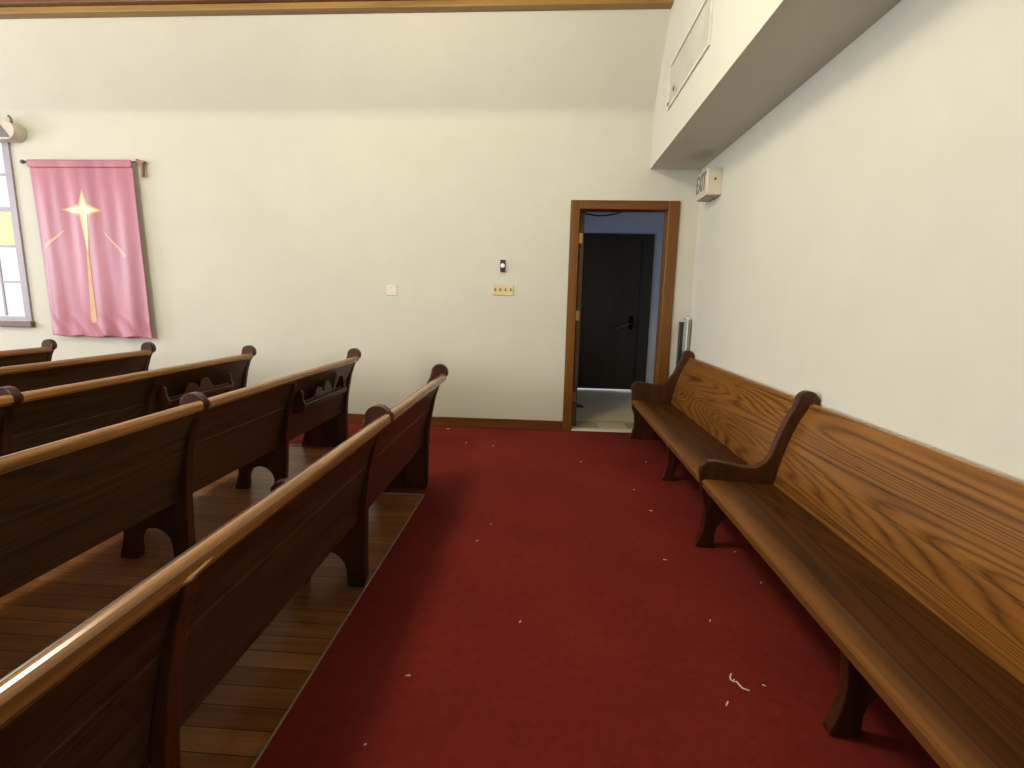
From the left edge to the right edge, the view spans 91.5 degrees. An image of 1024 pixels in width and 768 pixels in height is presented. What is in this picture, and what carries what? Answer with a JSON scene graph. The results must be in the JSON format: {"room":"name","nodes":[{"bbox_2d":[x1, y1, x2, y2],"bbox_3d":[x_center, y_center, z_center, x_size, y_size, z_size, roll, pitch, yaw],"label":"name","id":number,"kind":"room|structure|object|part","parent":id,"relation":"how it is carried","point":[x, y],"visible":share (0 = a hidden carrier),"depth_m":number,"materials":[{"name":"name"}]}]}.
{"room":"house of worship","nodes":[
{"label":"house of worship","id":0,"kind":"room"},
{"bbox_2d":[0,445,421,767],"bbox_3d":[-3.807,1.240,0.476,10.422,0.144,10.035,2,9,4],"label":"floor","id":1,"kind":"structure","parent":0,"point":[231,727],"depth_m":2.07,"materials":[{"name":"brown wood"}]},
{"bbox_2d":[0,9,701,422],"bbox_3d":[-3.303,-1.429,4.859,10.722,4.000,0.755,2,9,4],"label":"wall","id":2,"kind":"structure","parent":0,"point":[299,168],"depth_m":4.88,"materials":[{"name":"beige paint"}]},
{"bbox_2d":[0,115,26,142],"bbox_3d":[-5.197,-2.550,4.972,0.624,0.242,0.133,2,9,4],"label":"wall fixture","id":3,"kind":"object","parent":2,"relation":"attached to","point":[10,132],"visible":1,"depth_m":4.93,"materials":[{"name":"plastic"}]},
{"bbox_2d":[0,125,9,136],"bbox_3d":[-5.195,-2.507,4.915,0.513,0.140,0.008,2,9,4],"label":"grille","id":4,"kind":"object","parent":3,"relation":"attached to","point":[4,129],"depth_m":4.90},
{"bbox_2d":[0,142,35,326],"bbox_3d":[-5.686,-1.640,5.235,1.208,2.045,0.120,2,9,4],"label":"window","id":5,"kind":"structure","parent":2,"relation":"in","point":[15,300],"depth_m":5.27,"materials":[{"name":"glass"}]},
{"bbox_3d":[-5.315,-2.350,5.134,0.232,0.375,0.005,2,9,4],"label":"pane","id":6,"kind":"part","parent":5,"relation":"part of","materials":[{"name":"grey glass"}]},
{"bbox_3d":[-5.577,-0.918,5.387,0.232,0.367,0.005,2,9,4],"label":"pane","id":7,"kind":"part","parent":5,"relation":"part of","materials":[{"name":"grey"}]},
{"bbox_3d":[-5.322,-1.996,5.193,0.232,0.343,0.005,2,9,4],"label":"pane","id":8,"kind":"part","parent":5,"relation":"part of","materials":[{"name":"grey glass"}]},
{"bbox_3d":[-5.330,-1.642,5.252,0.232,0.376,0.005,2,9,4],"label":"pane","id":9,"kind":"part","parent":5,"relation":"part of","materials":[{"name":"yellow glass"}]},
{"bbox_3d":[-5.337,-1.274,5.312,0.232,0.369,0.005,2,9,4],"label":"pane","id":10,"kind":"part","parent":5,"relation":"part of","materials":[{"name":"grey glass"}]},
{"bbox_3d":[-5.697,-0.724,5.426,0.930,0.035,0.040,2,9,4],"label":"rail","id":11,"kind":"part","parent":5,"relation":"part of","materials":[{"name":"paint"}]},
{"bbox_3d":[-5.345,-0.911,5.372,0.232,0.367,0.005,2,9,4],"label":"pane","id":12,"kind":"part","parent":5,"relation":"part of","materials":[{"name":"grey"}]},
{"bbox_3d":[-5.709,-0.656,5.362,1.208,0.063,0.050,2,9,4],"label":"sill","id":13,"kind":"part","parent":5,"relation":"part of","materials":[{"name":"white paint"}]},
{"bbox_2d":[20,159,145,177],"bbox_3d":[-4.302,-2.168,5.013,1.314,0.172,0.062,2,9,4],"label":"rod","id":14,"kind":"object","parent":2,"relation":"attached to","point":[141,163],"visible":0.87,"depth_m":4.96,"materials":[{"name":"brown wood"}]},
{"bbox_2d":[26,159,151,338],"bbox_3d":[-4.313,-1.361,5.110,1.134,1.766,0.055,2,9,4],"label":"banner","id":15,"kind":"object","parent":14,"relation":"hanging from","point":[86,210],"visible":1,"depth_m":5.11,"materials":[{"name":"pink fabric"}]},
{"bbox_2d":[0,0,409,6],"bbox_3d":[-3.674,-3.284,4.251,9.944,0.118,0.110,2,9,4],"label":"trim","id":16,"kind":"structure","parent":2,"relation":"attached to","point":[3,3],"depth_m":4.20,"materials":[{"name":"brown wood"}]},
{"bbox_2d":[0,0,673,18],"bbox_3d":[-3.673,-3.208,4.304,9.944,0.050,0.090,2,9,4],"label":"trim","id":17,"kind":"structure","parent":2,"relation":"attached to","point":[412,6],"depth_m":4.15,"materials":[{"name":"brown wood"}]},
{"bbox_2d":[386,285,396,295],"bbox_3d":[-1.212,-0.948,5.034,0.108,0.107,0.010,2,9,4],"label":"blank wall plate","id":18,"kind":"object","parent":2,"relation":"attached to","point":[391,289],"visible":1,"depth_m":5.03,"materials":[{"name":"plastic"}]},
{"bbox_2d":[348,413,561,429],"bbox_3d":[-4.078,0.287,5.422,9.212,0.098,0.022,2,9,4],"label":"baseboard","id":19,"kind":"structure","parent":2,"relation":"attached to","point":[352,418],"depth_m":5.17,"materials":[{"name":"brown wood"}]},
{"bbox_2d":[492,284,512,295],"bbox_3d":[-0.093,-0.933,4.954,0.201,0.106,0.024,2,9,4],"label":"light switch","id":20,"kind":"object","parent":2,"relation":"attached to","point":[497,289],"visible":1,"depth_m":4.94,"materials":[{"name":"beige plastic"}]},
{"bbox_2d":[500,259,507,272],"bbox_3d":[-0.083,-1.162,4.910,0.074,0.126,0.036,2,9,4],"label":"thermostat","id":21,"kind":"object","parent":2,"relation":"attached to","point":[503,262],"visible":1,"depth_m":4.91,"materials":[{"name":"plastic"}]},
{"bbox_2d":[562,200,679,432],"bbox_3d":[1.057,-0.637,4.997,1.026,2.268,0.164,2,9,4],"label":"door frame","id":22,"kind":"structure","parent":2,"relation":"in","point":[671,209],"depth_m":4.87,"materials":[{"name":"brown wood"}]},
{"bbox_3d":[0.586,-0.640,4.957,0.091,2.268,0.024,2,9,4],"label":"casing","id":23,"kind":"part","parent":22,"relation":"part of","materials":[{"name":"brown wood"}]},
{"bbox_2d":[571,213,584,425],"bbox_3d":[0.704,-0.688,5.497,0.073,2.167,0.840,2,9,3],"label":"door","id":24,"kind":"structure","parent":22,"relation":"attached to","point":[582,215],"depth_m":5.10,"materials":[{"name":"brown wood"}]},
{"bbox_3d":[1.069,-1.703,4.750,0.832,0.083,0.024,2,9,4],"label":"head casing","id":25,"kind":"part","parent":22,"relation":"part of","materials":[{"name":"brown wood"}]},
{"bbox_3d":[1.513,-0.611,4.900,0.103,2.268,0.024,2,9,4],"label":"casing","id":26,"kind":"part","parent":22,"relation":"part of","materials":[{"name":"brown wood"}]},
{"bbox_2d":[254,423,939,767],"bbox_3d":[-3.805,1.166,0.464,10.422,0.006,10.035,2,9,4],"label":"floor","id":27,"kind":"structure","parent":0,"point":[615,657],"depth_m":1.94,"materials":[{"name":"red carpet"}]},
{"bbox_2d":[0,339,56,366],"bbox_3d":[-4.606,0.447,2.001,0.568,0.878,5.338,2,9,4],"label":"pew","id":28,"kind":"object","parent":27,"relation":"on","point":[44,353],"visible":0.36,"depth_m":4.34,"materials":[{"name":"brown wood"}]},
{"bbox_3d":[-4.332,0.075,3.521,0.157,0.496,2.092,2,9,4],"label":"backrest","id":29,"kind":"part","parent":28,"relation":"part of","materials":[{"name":"brown wood"}]},
{"bbox_3d":[-4.235,-0.143,3.479,0.029,0.054,2.092,2,9,4],"label":"rail","id":30,"kind":"part","parent":28,"relation":"part of","materials":[{"name":"brown wood"}]},
{"bbox_3d":[-4.432,0.020,4.606,0.568,0.878,0.048,2,9,4],"label":"panel","id":31,"kind":"part","parent":28,"relation":"part of","materials":[{"name":"brown wood"}]},
{"bbox_2d":[0,342,155,391],"bbox_3d":[-3.649,0.478,1.932,0.568,0.878,5.318,2,9,4],"label":"pew","id":32,"kind":"object","parent":27,"relation":"on","point":[33,376],"visible":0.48,"depth_m":3.76,"materials":[{"name":"brown wood"}]},
{"bbox_3d":[-3.375,0.107,3.452,0.157,0.496,2.072,2,9,4],"label":"backrest","id":33,"kind":"part","parent":32,"relation":"part of","materials":[{"name":"brown wood"}]},
{"bbox_3d":[-3.278,-0.112,3.410,0.029,0.054,2.072,2,9,4],"label":"rail","id":34,"kind":"part","parent":32,"relation":"part of","materials":[{"name":"brown wood"}]},
{"bbox_3d":[-3.476,0.052,4.527,0.568,0.878,0.048,2,9,4],"label":"panel","id":35,"kind":"part","parent":32,"relation":"part of","materials":[{"name":"brown wood"}]},
{"bbox_2d":[0,345,256,456],"bbox_3d":[-2.693,0.512,1.848,0.568,0.878,5.268,2,9,4],"label":"pew","id":36,"kind":"object","parent":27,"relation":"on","point":[34,418],"visible":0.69,"depth_m":2.95,"materials":[{"name":"brown wood"}]},
{"bbox_3d":[-2.587,0.554,0.845,0.157,0.496,3.197,2,9,4],"label":"backrest","id":37,"kind":"part","parent":36,"relation":"part of","materials":[{"name":"brown wood"}]},
{"bbox_3d":[-2.490,0.335,0.803,0.029,0.054,3.197,2,9,4],"label":"rail","id":38,"kind":"part","parent":36,"relation":"part of","materials":[{"name":"brown wood"}]},
{"bbox_3d":[-2.659,0.424,2.477,0.553,0.848,0.048,2,9,4],"label":"divider panel","id":39,"kind":"part","parent":36,"relation":"part of","materials":[{"name":"brown wood"}]},
{"bbox_3d":[-2.318,-0.086,3.373,0.029,0.054,1.927,2,9,4],"label":"rail","id":40,"kind":"part","parent":36,"relation":"part of","materials":[{"name":"brown wood"}]},
{"bbox_3d":[-2.588,0.331,3.376,0.451,0.740,0.042,2,9,4],"label":"support leg","id":41,"kind":"part","parent":36,"relation":"part of","materials":[{"name":"brown wood"}]},
{"bbox_3d":[-2.521,0.090,4.418,0.568,0.878,0.048,2,9,4],"label":"panel","id":42,"kind":"part","parent":36,"relation":"part of","materials":[{"name":"brown wood"}]},
{"bbox_2d":[0,348,360,597],"bbox_3d":[-1.760,0.540,1.791,0.568,0.878,5.268,2,9,4],"label":"pew","id":43,"kind":"object","parent":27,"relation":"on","point":[62,499],"visible":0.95,"depth_m":2.21,"materials":[{"name":"brown wood"}]},
{"bbox_3d":[-1.654,0.582,0.793,0.157,0.496,3.207,2,9,4],"label":"backrest","id":44,"kind":"part","parent":43,"relation":"part of","materials":[{"name":"brown wood"}]},
{"bbox_3d":[-1.557,0.363,0.750,0.029,0.054,3.207,2,9,4],"label":"rail","id":45,"kind":"part","parent":43,"relation":"part of","materials":[{"name":"brown wood"}]},
{"bbox_3d":[-1.726,0.451,2.429,0.553,0.848,0.048,2,9,4],"label":"divider panel","id":46,"kind":"part","parent":43,"relation":"part of","materials":[{"name":"brown wood"}]},
{"bbox_3d":[-1.653,0.354,3.352,0.451,0.740,0.042,2,9,4],"label":"support leg","id":47,"kind":"part","parent":43,"relation":"part of","materials":[{"name":"brown wood"}]},
{"bbox_3d":[-1.483,0.160,3.363,0.157,0.496,1.917,2,9,4],"label":"backrest","id":48,"kind":"part","parent":43,"relation":"part of","materials":[{"name":"brown wood"}]},
{"bbox_3d":[-1.385,-0.059,3.320,0.029,0.054,1.917,2,9,4],"label":"rail","id":49,"kind":"part","parent":43,"relation":"part of","materials":[{"name":"brown wood"}]},
{"bbox_3d":[-1.589,0.119,4.361,0.568,0.878,0.048,2,9,4],"label":"panel","id":50,"kind":"part","parent":43,"relation":"part of","materials":[{"name":"brown wood"}]},
{"bbox_2d":[0,364,448,767],"bbox_3d":[-0.862,0.641,1.295,0.568,0.878,4.378,2,9,4],"label":"pew","id":51,"kind":"object","parent":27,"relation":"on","point":[118,689],"visible":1,"depth_m":1.08,"materials":[{"name":"brown wood"}]},
{"bbox_3d":[-0.873,0.747,1.075,0.451,0.740,0.042,2,9,4],"label":"support leg","id":52,"kind":"part","parent":51,"relation":"part of","materials":[{"name":"brown wood"}]},
{"bbox_3d":[-0.634,0.403,0.626,0.029,0.054,3.072,2,9,4],"label":"rail","id":53,"kind":"part","parent":51,"relation":"part of","materials":[{"name":"brown wood"}]},
{"bbox_3d":[-0.807,0.501,2.238,0.553,0.848,0.048,2,9,4],"label":"divider panel","id":54,"kind":"part","parent":51,"relation":"part of","materials":[{"name":"brown wood"}]},
{"bbox_3d":[-0.589,0.272,2.801,0.157,0.496,1.162,2,9,4],"label":"backrest","id":55,"kind":"part","parent":51,"relation":"part of","materials":[{"name":"brown wood"}]},
{"bbox_3d":[-0.719,0.291,3.427,0.568,0.878,0.048,2,9,4],"label":"panel","id":56,"kind":"part","parent":51,"relation":"part of","materials":[{"name":"brown wood"}]},
{"bbox_3d":[-0.491,0.053,2.758,0.029,0.054,1.162,2,9,4],"label":"rail","id":57,"kind":"part","parent":51,"relation":"part of","materials":[{"name":"brown wood"}]},
{"bbox_2d":[251,494,424,767],"bbox_3d":[-0.861,1.408,-0.643,0.006,0.010,8.165,2,9,4],"label":"trim","id":58,"kind":"structure","parent":27,"relation":"on","point":[345,619],"depth_m":1.82,"materials":[{"name":"wood"}]},
{"bbox_2d":[381,492,423,495],"bbox_3d":[-0.952,0.738,3.394,0.728,0.010,0.010,2,9,4],"label":"trim","id":59,"kind":"structure","parent":27,"relation":"on","point":[382,492],"depth_m":3.38,"materials":[{"name":"wood"}]},
{"bbox_2d":[676,322,683,364],"bbox_3d":[1.629,-0.040,4.924,0.034,1.137,0.069,2,9,4],"label":"board","id":60,"kind":"object","parent":27,"relation":"on","point":[681,324],"visible":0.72,"depth_m":4.84,"materials":[{"name":"black plastic"}]},
{"bbox_2d":[681,318,686,354],"bbox_3d":[1.659,-0.057,4.922,0.026,1.173,0.038,2,9,4],"label":"metal strip","id":61,"kind":"object","parent":27,"relation":"on","point":[684,319],"visible":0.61,"depth_m":4.83,"materials":[{"name":"silver metal"}]},
{"bbox_2d":[684,316,688,350],"bbox_3d":[1.688,-0.068,4.929,0.018,1.193,0.038,2,9,4],"label":"metal strip","id":62,"kind":"object","parent":27,"relation":"on","point":[687,317],"visible":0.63,"depth_m":4.84,"materials":[{"name":"white metal"}]},
{"bbox_2d":[686,320,690,349],"bbox_3d":[1.709,-0.049,4.925,0.018,1.158,0.038,2,9,4],"label":"metal strip","id":63,"kind":"object","parent":27,"relation":"on","point":[689,323],"visible":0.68,"depth_m":4.84,"materials":[{"name":"silver metal"}]},
{"bbox_2d":[729,673,749,690],"bbox_3d":[0.788,1.043,1.744,0.029,0.003,0.088,-2,10,-20],"label":"paper scrap","id":64,"kind":"object","parent":27,"relation":"on","point":[731,673],"visible":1,"depth_m":1.74,"materials":[{"name":"white paper"}]},
{"bbox_2d":[630,350,1023,767],"bbox_3d":[1.280,0.472,2.582,0.568,0.878,4.548,2,9,4],"label":"pew","id":65,"kind":"object","parent":27,"relation":"on","point":[908,554],"visible":1,"depth_m":1.67,"materials":[{"name":"brown wood"}]},
{"bbox_3d":[1.428,0.108,4.797,0.568,0.878,0.048,2,9,4],"label":"panel","id":66,"kind":"part","parent":65,"relation":"part of","materials":[{"name":"brown wood"}]},
{"bbox_3d":[1.356,0.362,3.676,0.451,0.740,0.042,2,9,4],"label":"support leg","id":67,"kind":"part","parent":65,"relation":"part of","materials":[{"name":"brown wood"}]},
{"bbox_3d":[1.271,0.356,3.741,0.376,0.052,2.132,2,9,4],"label":"seat","id":68,"kind":"part","parent":65,"relation":"part of","materials":[{"name":"brown wood"}]},
{"bbox_3d":[1.527,0.168,3.693,0.157,0.496,2.132,2,9,4],"label":"backrest","id":69,"kind":"part","parent":65,"relation":"part of","materials":[{"name":"brown wood"}]},
{"bbox_3d":[1.624,-0.051,3.651,0.029,0.054,2.132,2,9,4],"label":"rail","id":70,"kind":"part","parent":65,"relation":"part of","materials":[{"name":"brown wood"}]},
{"bbox_3d":[1.284,0.461,2.651,0.568,0.878,0.048,2,9,4],"label":"divider panel","id":71,"kind":"part","parent":65,"relation":"part of","materials":[{"name":"brown wood"}]},
{"bbox_3d":[1.210,0.723,1.480,0.451,0.740,0.042,2,9,4],"label":"support leg","id":72,"kind":"part","parent":65,"relation":"part of","materials":[{"name":"brown wood"}]},
{"bbox_3d":[1.123,0.720,1.526,0.376,0.052,2.272,2,9,4],"label":"seat","id":73,"kind":"part","parent":65,"relation":"part of","materials":[{"name":"brown wood"}]},
{"bbox_3d":[1.379,0.531,1.478,0.157,0.496,2.272,2,9,4],"label":"backrest","id":74,"kind":"part","parent":65,"relation":"part of","materials":[{"name":"brown wood"}]},
{"bbox_3d":[1.476,0.312,1.435,0.029,0.054,2.272,2,9,4],"label":"rail","id":75,"kind":"part","parent":65,"relation":"part of","materials":[{"name":"brown wood"}]},
{"bbox_2d":[571,389,633,428],"bbox_3d":[0.898,0.322,6.581,3.400,0.152,2.725,2,9,4],"label":"floor","id":76,"kind":"structure","parent":0,"point":[610,409],"depth_m":6.17,"materials":[{"name":"tile"}]},
{"bbox_2d":[580,212,664,383],"bbox_3d":[0.994,-1.223,7.360,3.400,2.850,0.120,2,9,4],"label":"wall","id":77,"kind":"structure","parent":0,"point":[624,222],"depth_m":7.11,"materials":[{"name":"paint"}]},
{"bbox_2d":[577,233,654,389],"bbox_3d":[1.192,-1.027,7.334,1.630,2.280,0.168,2,9,4],"label":"door","id":78,"kind":"structure","parent":77,"relation":"in","point":[617,271],"depth_m":7.29,"materials":[{"name":"brown wood"}]},
{"bbox_3d":[1.214,-2.095,7.172,1.310,0.120,0.100,2,9,4],"label":"head frame","id":79,"kind":"part","parent":78,"relation":"part of","materials":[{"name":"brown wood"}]},
{"bbox_3d":[1.631,-0.842,7.278,0.273,0.116,0.082,-1,10,-13],"label":"handle","id":80,"kind":"part","parent":78,"relation":"part of","materials":[{"name":"metal"}]},
{"bbox_3d":[1.926,-1.007,7.303,0.160,2.280,0.100,2,9,4],"label":"frame","id":81,"kind":"part","parent":78,"relation":"part of","materials":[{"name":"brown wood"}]},
{"bbox_2d":[650,0,901,168],"bbox_3d":[1.220,-1.832,-0.364,0.478,1.278,10.035,2,9,4],"label":"soffit","id":82,"kind":"structure","parent":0,"point":[760,52],"depth_m":2.82,"materials":[{"name":"beige paint"}]},
{"bbox_2d":[667,0,713,110],"bbox_3d":[1.218,-2.286,3.489,0.031,0.330,1.050,2,9,4],"label":"ceiling vent","id":83,"kind":"object","parent":82,"relation":"in","point":[697,40],"visible":1,"depth_m":3.40,"materials":[{"name":"white paint"}]},
{"bbox_2d":[689,0,1023,481],"bbox_3d":[1.510,-0.501,-0.094,0.150,3.980,10.175,2,9,4],"label":"wall","id":84,"kind":"structure","parent":0,"point":[860,248],"depth_m":2.06,"materials":[{"name":"beige paint"}]},
{"bbox_2d":[696,167,722,201],"bbox_3d":[1.676,-1.694,4.260,0.130,0.221,0.303,2,9,4],"label":"exit sign","id":85,"kind":"object","parent":84,"relation":"attached to","point":[709,182],"visible":1,"depth_m":4.13,"materials":[{"name":"beige plastic"}]},
{"bbox_3d":[0.949,-2.494,5.999,3.600,0.100,2.395,2,9,4],"label":"ceiling","id":86,"kind":"structure","parent":0,"visible":0},
{"bbox_2d":[581,212,621,215],"bbox_3d":[0.939,-1.981,4.995,0.520,0.586,0.016,2,9,4],"label":"cable","id":87,"kind":"object","parent":86,"relation":"hanging from","point":[581,212],"visible":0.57,"depth_m":5.04,"materials":[{"name":"black plastic"}]}
]}

